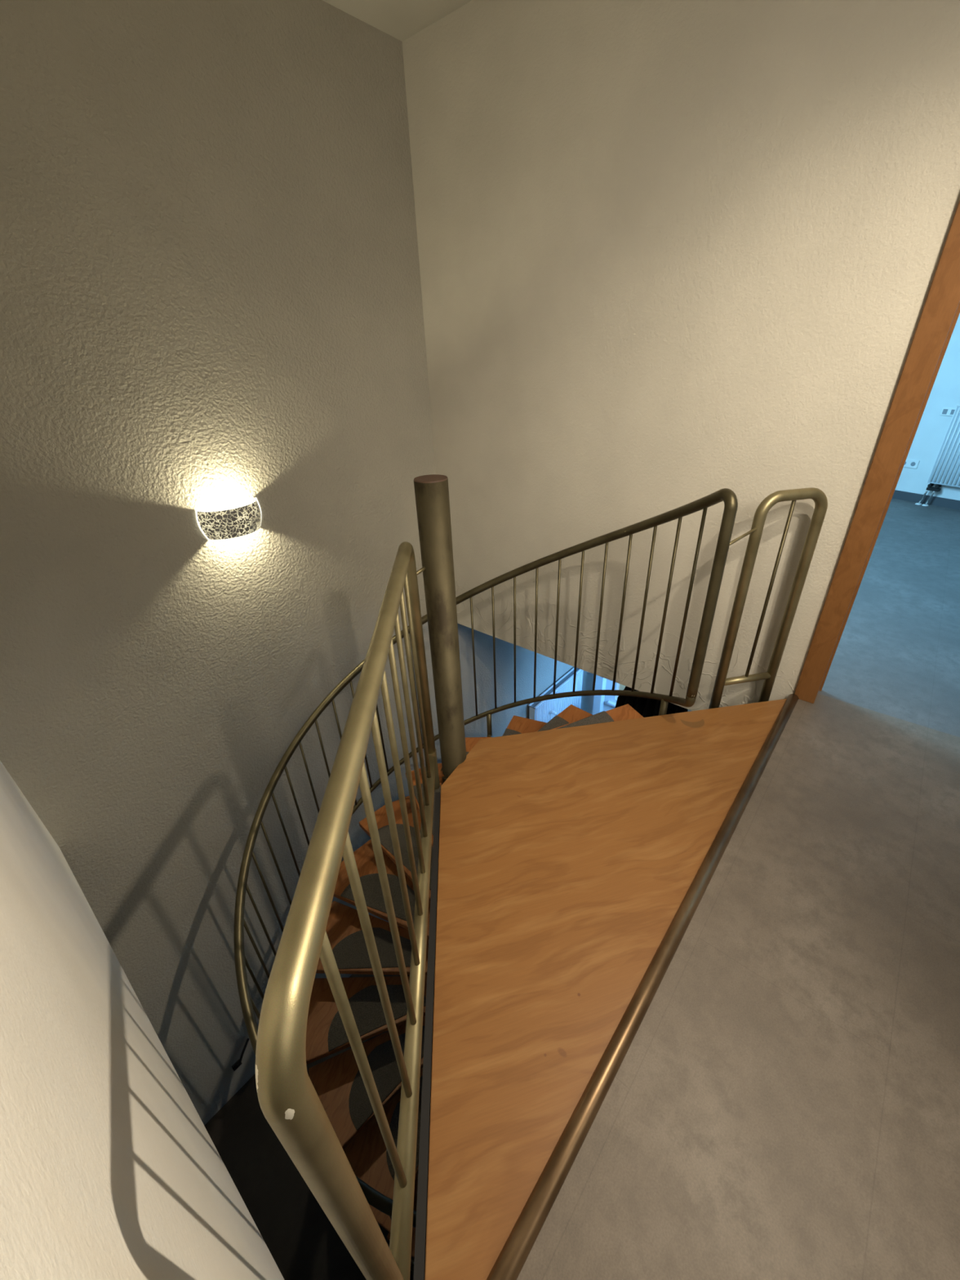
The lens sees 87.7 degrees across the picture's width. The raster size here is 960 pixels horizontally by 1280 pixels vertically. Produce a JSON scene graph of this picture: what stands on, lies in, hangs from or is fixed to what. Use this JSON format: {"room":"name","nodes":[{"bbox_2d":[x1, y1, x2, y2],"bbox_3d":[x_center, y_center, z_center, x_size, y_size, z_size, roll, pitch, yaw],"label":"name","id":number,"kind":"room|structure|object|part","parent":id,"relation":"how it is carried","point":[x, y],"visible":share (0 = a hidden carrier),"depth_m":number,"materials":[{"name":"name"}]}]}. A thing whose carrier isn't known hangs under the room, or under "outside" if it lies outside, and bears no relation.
{"room":"stairwell landing","nodes":[
{"label":"stairwell landing","id":0,"kind":"room"},
{"bbox_2d":[0,760,284,1279],"bbox_3d":[-1.169,-0.089,0.812,2.290,3.240,0.120,21,37,35],"label":"wall","id":1,"kind":"structure","parent":0,"point":[110,1170],"depth_m":0.66,"materials":[{"name":"white paint"}]},
{"bbox_2d":[0,0,573,1125],"bbox_3d":[-0.428,-0.219,3.817,0.120,6.030,10.600,21,37,35],"label":"wall","id":2,"kind":"structure","parent":0,"point":[211,295],"depth_m":2.30,"materials":[{"name":"grey paint"}]},
{"bbox_2d":[195,497,262,540],"bbox_3d":[-1.181,-0.582,2.424,0.123,0.147,0.318,21,37,35],"label":"wall sconce","id":3,"kind":"object","parent":2,"relation":"attached to","point":[245,520],"visible":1,"depth_m":2.37,"materials":[{"name":"silver glass"}]},
{"bbox_2d":[528,667,583,722],"bbox_3d":[0.924,0.874,5.895,0.188,0.804,1.020,21,37,35],"label":"radiator","id":4,"kind":"object","parent":2,"relation":"attached to","point":[544,711],"visible":0.43,"depth_m":5.75,"materials":[{"name":"white metal"}]},
{"bbox_2d":[530,667,579,706],"bbox_3d":[0.890,0.528,5.719,0.059,0.006,1.000,21,37,35],"label":"grille","id":5,"kind":"object","parent":4,"relation":"attached to","point":[568,677],"depth_m":5.72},
{"bbox_2d":[204,926,414,1279],"bbox_3d":[2.220,3.425,3.412,6.530,0.100,10.600,21,37,35],"label":"floor","id":6,"kind":"structure","parent":0,"point":[304,1244],"depth_m":3.25,"materials":[{"name":"black"}]},
{"bbox_2d":[306,474,786,1279],"bbox_3d":[-0.030,1.364,2.688,2.066,4.362,2.525,21,37,35],"label":"spiral staircase","id":7,"kind":"structure","parent":6,"relation":"on","point":[566,849],"depth_m":1.68,"materials":[{"name":"brown wood"}]},
{"bbox_2d":[255,542,439,1279],"bbox_3d":[-0.170,0.496,1.302,0.142,1.146,1.435,-4,30,-3],"label":"landing railing","id":8,"kind":"object","parent":7,"relation":"attached to","point":[288,1099],"visible":1,"depth_m":0.74,"materials":[{"name":"metal"}]},
{"bbox_3d":[-0.174,0.818,1.472,0.041,0.041,1.372,-3,30,-1],"label":"rail","id":9,"kind":"part","parent":8,"relation":"part of","materials":[{"name":"metal"}]},
{"bbox_3d":[-0.207,-0.230,1.690,0.068,0.032,0.012,-23,36,-32],"label":"connecting rod","id":10,"kind":"part","parent":8,"relation":"part of","materials":[{"name":"beige paint"}]},
{"bbox_3d":[0.305,0.711,1.934,0.922,0.156,2.349,21,37,35],"label":"landing frame","id":11,"kind":"part","parent":7,"relation":"part of","materials":[{"name":"black metal"}]},
{"bbox_3d":[-0.076,1.384,2.660,0.109,4.358,0.109,21,37,35],"label":"post","id":12,"kind":"part","parent":7,"relation":"part of","materials":[{"name":"gold metal"}]},
{"bbox_2d":[234,488,737,1271],"bbox_3d":[-0.104,1.290,2.609,2.149,3.935,2.160,21,37,35],"label":"railing","id":13,"kind":"object","parent":7,"relation":"attached to","point":[376,1199],"visible":0.46,"depth_m":2.46,"materials":[{"name":"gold metal"}]},
{"bbox_3d":[-0.088,1.660,2.819,2.138,3.084,2.149,21,37,35],"label":"rail","id":14,"kind":"part","parent":13,"relation":"part of","materials":[{"name":"metal"}]},
{"bbox_2d":[708,487,827,708],"bbox_3d":[1.139,-0.032,2.197,0.578,1.206,0.112,-15,32,-22],"label":"railing","id":15,"kind":"object","parent":7,"relation":"attached to","point":[820,500],"visible":0.98,"depth_m":2.14,"materials":[{"name":"gold metal"}]},
{"bbox_3d":[0.998,-0.392,1.912,0.302,0.017,0.012,-26,37,-35],"label":"connecting rod","id":16,"kind":"part","parent":15,"relation":"part of","materials":[{"name":"beige paint"}]},
{"bbox_3d":[1.270,0.186,2.389,0.274,0.033,0.033,-8,30,-9],"label":"rail","id":17,"kind":"part","parent":15,"relation":"part of","materials":[{"name":"gold metal"}]},
{"bbox_2d":[322,0,471,41],"bbox_3d":[1.995,-1.905,0.392,6.530,0.100,10.600,21,37,35],"label":"ceiling","id":18,"kind":"structure","parent":0,"point":[401,20],"depth_m":2.21,"materials":[{"name":"paint"}]},
{"bbox_2d":[580,670,615,714],"bbox_3d":[3.844,1.093,4.371,6.530,2.890,0.200,21,37,35],"label":"wall","id":19,"kind":"structure","parent":0,"point":[587,701],"depth_m":6.34,"materials":[{"name":"white paint"}]},
{"bbox_2d":[592,675,606,715],"bbox_3d":[1.471,0.274,5.993,0.100,2.890,0.100,21,37,35],"label":"trim","id":20,"kind":"structure","parent":19,"relation":"attached to","point":[600,682],"depth_m":6.20,"materials":[{"name":"white paint"}]},
{"bbox_2d":[607,682,691,711],"bbox_3d":[2.070,0.350,5.531,1.270,1.410,0.110,21,37,35],"label":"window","id":21,"kind":"structure","parent":19,"relation":"in","point":[617,686],"depth_m":6.14,"materials":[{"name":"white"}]},
{"bbox_3d":[2.076,0.961,5.852,1.270,0.030,0.052,21,37,35],"label":"sill","id":22,"kind":"part","parent":21,"relation":"part of","materials":[{"name":"white"}]},
{"bbox_2d":[614,685,688,717],"bbox_3d":[1.222,1.331,4.043,0.812,2.772,0.084,21,37,35],"label":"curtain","id":23,"kind":"object","parent":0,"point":[646,707],"visible":0.03,"depth_m":3.57,"materials":[{"name":"black fabric"}]},
{"bbox_2d":[402,0,959,711],"bbox_3d":[2.209,-0.592,1.347,6.530,3.140,0.120,21,37,35],"label":"wall","id":24,"kind":"structure","parent":0,"point":[673,254],"depth_m":2.14,"materials":[{"name":"white paint"}]},
{"bbox_2d":[794,199,959,703],"bbox_3d":[1.953,-0.522,1.642,1.094,2.147,0.151,21,37,35],"label":"door frame","id":25,"kind":"structure","parent":24,"relation":"in","point":[940,312],"depth_m":1.86,"materials":[{"name":"brown wood"}]},
{"bbox_2d":[516,497,959,1279],"bbox_3d":[2.107,0.738,1.890,6.530,0.300,10.600,21,37,35],"label":"floor","id":26,"kind":"structure","parent":0,"point":[784,1104],"depth_m":1.27,"materials":[{"name":"grey carpet"}]},
{"bbox_2d":[486,693,798,1279],"bbox_3d":[0.344,1.008,1.240,0.043,0.043,3.662,21,37,35],"label":"trim strip","id":27,"kind":"object","parent":26,"relation":"on","point":[517,1246],"visible":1,"depth_m":1.22,"materials":[{"name":"brown metal"}]},
{"bbox_2d":[894,313,959,500],"bbox_3d":[4.957,-2.388,4.007,0.100,2.840,6.700,-17,33,-24],"label":"wall","id":28,"kind":"structure","parent":0,"point":[931,432],"depth_m":4.98,"materials":[{"name":"white paint"}]},
{"bbox_2d":[903,458,919,468],"bbox_3d":[4.490,-1.849,5.232,0.013,0.080,0.170,-17,33,-24],"label":"wall socket","id":29,"kind":"object","parent":28,"relation":"attached to","point":[913,464],"visible":0.62,"depth_m":5.21,"materials":[{"name":"white plastic"}]},
{"bbox_2d":[892,489,959,510],"bbox_3d":[4.959,-1.176,4.663,0.012,0.085,6.700,-17,33,-24],"label":"baseboard","id":30,"kind":"structure","parent":28,"relation":"attached to","point":[900,495],"depth_m":5.17,"materials":[{"name":"grey"}]},
{"bbox_2d":[914,404,959,506],"bbox_3d":[4.795,-1.625,4.597,0.108,0.944,1.030,-17,33,-24],"label":"radiator","id":31,"kind":"object","parent":28,"relation":"attached to","point":[945,470],"visible":1,"depth_m":4.88,"materials":[{"name":"white metal"}]},
{"bbox_3d":[4.793,-1.711,4.530,0.064,0.720,1.000,-17,33,-24],"label":"casing","id":32,"kind":"part","parent":31,"relation":"part of","materials":[{"name":"white metal"}]},
{"bbox_3d":[4.770,-1.701,4.521,0.006,0.704,0.992,-17,33,-24],"label":"panel","id":33,"kind":"part","parent":31,"relation":"part of","materials":[{"name":"white metal"}]},
{"bbox_2d":[939,407,955,416],"bbox_3d":[4.555,-2.215,4.848,0.016,0.070,0.130,-17,33,-24],"label":"wall switch","id":34,"kind":"object","parent":28,"relation":"attached to","point":[945,411],"visible":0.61,"depth_m":4.85,"materials":[{"name":"white plastic"}]}
]}

